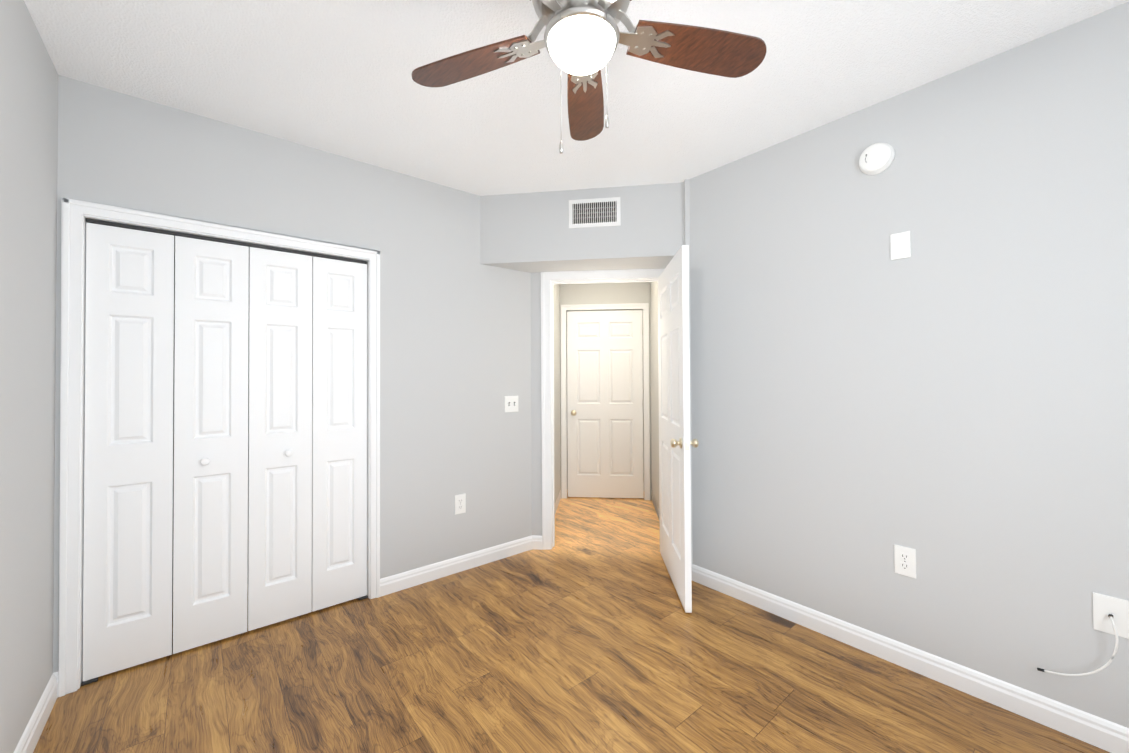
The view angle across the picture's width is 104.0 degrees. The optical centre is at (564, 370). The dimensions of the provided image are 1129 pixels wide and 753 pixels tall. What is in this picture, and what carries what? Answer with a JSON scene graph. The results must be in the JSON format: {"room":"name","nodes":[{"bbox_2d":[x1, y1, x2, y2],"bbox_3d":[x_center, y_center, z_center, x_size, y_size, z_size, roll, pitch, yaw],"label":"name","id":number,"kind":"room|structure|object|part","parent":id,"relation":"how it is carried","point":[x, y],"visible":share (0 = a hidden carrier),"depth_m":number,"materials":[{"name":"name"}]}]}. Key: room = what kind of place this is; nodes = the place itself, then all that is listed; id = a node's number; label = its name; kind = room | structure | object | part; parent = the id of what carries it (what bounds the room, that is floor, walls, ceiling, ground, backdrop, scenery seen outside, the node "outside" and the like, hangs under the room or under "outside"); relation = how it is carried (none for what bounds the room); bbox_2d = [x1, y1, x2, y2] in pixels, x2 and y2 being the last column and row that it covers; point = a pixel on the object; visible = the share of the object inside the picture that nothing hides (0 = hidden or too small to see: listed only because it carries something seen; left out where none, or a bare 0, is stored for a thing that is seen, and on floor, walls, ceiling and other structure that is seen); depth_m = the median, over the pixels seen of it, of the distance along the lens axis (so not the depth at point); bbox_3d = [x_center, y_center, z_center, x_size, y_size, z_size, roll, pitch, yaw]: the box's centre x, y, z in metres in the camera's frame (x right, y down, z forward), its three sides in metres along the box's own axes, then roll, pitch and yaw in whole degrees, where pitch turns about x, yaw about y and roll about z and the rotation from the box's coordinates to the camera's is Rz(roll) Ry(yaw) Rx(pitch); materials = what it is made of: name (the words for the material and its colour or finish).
{"room":"empty bedroom","nodes":[
{"label":"empty bedroom","id":0,"kind":"room"},
{"bbox_2d":[0,0,57,752],"bbox_3d":[-1.175,0.034,0.615,0.110,2.580,4.860,0,-1,-40],"label":"wall","id":1,"kind":"structure","parent":0,"point":[28,158],"depth_m":1.52,"materials":[{"name":"grey paint"}]},
{"bbox_2d":[53,75,531,672],"bbox_3d":[-1.259,0.059,2.604,2.520,2.580,0.110,0,-1,-40],"label":"wall","id":2,"kind":"structure","parent":0,"point":[455,341],"depth_m":2.73,"materials":[{"name":"grey paint"}]},
{"bbox_2d":[58,197,380,696],"bbox_3d":[-1.633,0.314,2.278,1.280,2.065,0.129,0,-1,-40],"label":"trim","id":3,"kind":"structure","parent":2,"relation":"attached to","point":[75,214],"depth_m":1.87,"materials":[{"name":"white wood"}]},
{"bbox_2d":[81,218,367,685],"bbox_3d":[-1.624,0.344,2.267,1.158,2.004,0.073,0,-1,-40],"label":"bifold closet doors","id":4,"kind":"structure","parent":2,"relation":"in","point":[270,512],"depth_m":2.18,"materials":[{"name":"white wood"}]},
{"bbox_2d":[455,493,465,514],"bbox_3d":[-0.702,0.900,2.974,0.078,0.128,0.010,0,-1,-40],"label":"outlet","id":5,"kind":"object","parent":2,"relation":"attached to","point":[460,503],"visible":1,"depth_m":2.97,"materials":[{"name":"white plastic"}]},
{"bbox_2d":[504,396,517,411],"bbox_3d":[-0.385,0.246,3.241,0.118,0.118,0.021,0,-1,-40],"label":"switch plate","id":6,"kind":"object","parent":2,"relation":"attached to","point":[510,403],"visible":1,"depth_m":3.24,"materials":[{"name":"white plastic"}]},
{"bbox_2d":[531,273,541,535],"bbox_3d":[0.266,0.060,3.373,1.355,2.580,0.110,0,-1,5],"label":"wall","id":7,"kind":"structure","parent":0,"point":[536,433],"depth_m":3.36,"materials":[{"name":"grey paint"}]},
{"bbox_2d":[541,269,663,549],"bbox_3d":[0.327,0.294,3.364,0.997,2.111,0.148,0,-1,5],"label":"door frame","id":8,"kind":"structure","parent":7,"relation":"attached to","point":[549,280],"depth_m":3.34,"materials":[{"name":"white wood"}]},
{"bbox_2d":[658,245,698,612],"bbox_3d":[0.696,0.321,2.842,0.616,2.017,0.646,0,-1,-40],"label":"entry door","id":9,"kind":"structure","parent":7,"relation":"in","point":[675,442],"depth_m":2.65,"materials":[{"name":"white wood"}]},
{"bbox_2d":[33,490,1109,752],"bbox_3d":[0.246,1.394,2.817,5.500,0.100,6.650,0,-1,-40],"label":"floor","id":10,"kind":"structure","parent":0,"point":[585,634],"depth_m":1.88,"materials":[{"name":"brown wood"}]},
{"bbox_2d":[24,0,1128,195],"bbox_3d":[0.232,-1.286,2.850,5.500,0.100,6.650,0,-1,-40],"label":"ceiling","id":11,"kind":"structure","parent":0,"point":[333,76],"depth_m":1.85,"materials":[{"name":"white paint"}]},
{"bbox_2d":[412,0,765,153],"bbox_3d":[0.047,-0.902,1.177,1.080,0.707,1.076,0,-1,-40],"label":"ceiling fan","id":12,"kind":"object","parent":11,"relation":"hanging from","point":[723,53],"depth_m":1.27,"materials":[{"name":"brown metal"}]},
{"bbox_3d":[0.047,-0.871,1.212,0.190,0.078,0.190,0,-1,-40],"label":"ceiling fan shade","id":13,"kind":"part","parent":12,"relation":"part of","materials":[{"name":"white glass"}]},
{"bbox_2d":[480,183,681,272],"bbox_3d":[0.145,-0.991,3.203,1.431,0.480,0.410,0,-1,8],"label":"bulkhead soffit","id":14,"kind":"structure","parent":0,"point":[533,232],"depth_m":3.02,"materials":[{"name":"grey paint"}]},
{"bbox_2d":[569,197,620,227],"bbox_3d":[0.202,-1.067,2.984,0.350,0.190,0.009,0,-1,8],"label":"grille","id":15,"kind":"object","parent":14,"relation":"attached to","point":[598,212],"visible":1,"depth_m":2.98,"materials":[{"name":"white metal"}]},
{"bbox_2d":[554,282,659,519],"bbox_3d":[0.392,0.071,4.265,1.180,2.580,1.690,0,-1,5],"label":"wall","id":16,"kind":"structure","parent":0,"point":[608,293],"depth_m":4.64,"materials":[{"name":"grey paint"}]},
{"bbox_2d":[561,303,649,499],"bbox_3d":[0.429,0.329,4.695,0.934,2.074,0.021,0,-1,5],"label":"door frame","id":17,"kind":"structure","parent":16,"relation":"attached to","point":[643,306],"depth_m":4.70,"materials":[{"name":"white wood"}]},
{"bbox_2d":[567,310,643,497],"bbox_3d":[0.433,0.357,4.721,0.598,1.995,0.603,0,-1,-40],"label":"hall door","id":18,"kind":"structure","parent":16,"relation":"in","point":[605,403],"depth_m":4.71,"materials":[{"name":"white wood"}]},
{"bbox_2d":[684,179,692,564],"bbox_3d":[0.866,0.054,3.105,0.110,2.580,0.532,0,-1,5],"label":"wall","id":19,"kind":"structure","parent":0,"point":[686,212],"depth_m":2.85,"materials":[{"name":"grey paint"}]},
{"bbox_2d":[681,2,1128,727],"bbox_3d":[1.756,0.033,1.796,0.110,2.580,2.936,0,-1,-40],"label":"wall","id":20,"kind":"structure","parent":0,"point":[947,400],"depth_m":1.88,"materials":[{"name":"grey paint"}]},
{"bbox_2d":[14,490,1128,752],"bbox_3d":[0.420,1.283,2.017,4.146,0.100,4.794,0,-1,-40],"label":"baseboard","id":21,"kind":"structure","parent":20,"relation":"attached to","point":[1082,726],"depth_m":1.94,"materials":[{"name":"white wood"}]},
{"bbox_2d":[859,143,894,174],"bbox_3d":[1.447,-0.989,2.053,0.044,0.140,0.140,0,-1,-40],"label":"smoke detector","id":22,"kind":"object","parent":20,"relation":"attached to","point":[876,158],"visible":0.98,"depth_m":2.04,"materials":[{"name":"white plastic"}]},
{"bbox_2d":[890,231,910,259],"bbox_3d":[1.517,-0.563,1.992,0.010,0.116,0.072,0,-1,-40],"label":"mounting plate","id":23,"kind":"object","parent":20,"relation":"attached to","point":[900,245],"visible":1,"depth_m":1.99,"materials":[{"name":"white plastic"}]},
{"bbox_2d":[894,544,915,578],"bbox_3d":[1.525,0.855,1.975,0.010,0.128,0.078,0,-1,-40],"label":"outlet","id":24,"kind":"object","parent":20,"relation":"attached to","point":[904,560],"visible":1,"depth_m":1.97,"materials":[{"name":"white plastic"}]},
{"bbox_2d":[1037,592,1128,675],"bbox_3d":[1.835,0.952,1.567,0.053,0.332,0.216,0,-1,-40],"label":"cord","id":25,"kind":"object","parent":20,"relation":"attached to","point":[1110,614],"visible":0.94,"depth_m":1.53,"materials":[{"name":"white plastic"}]}
]}

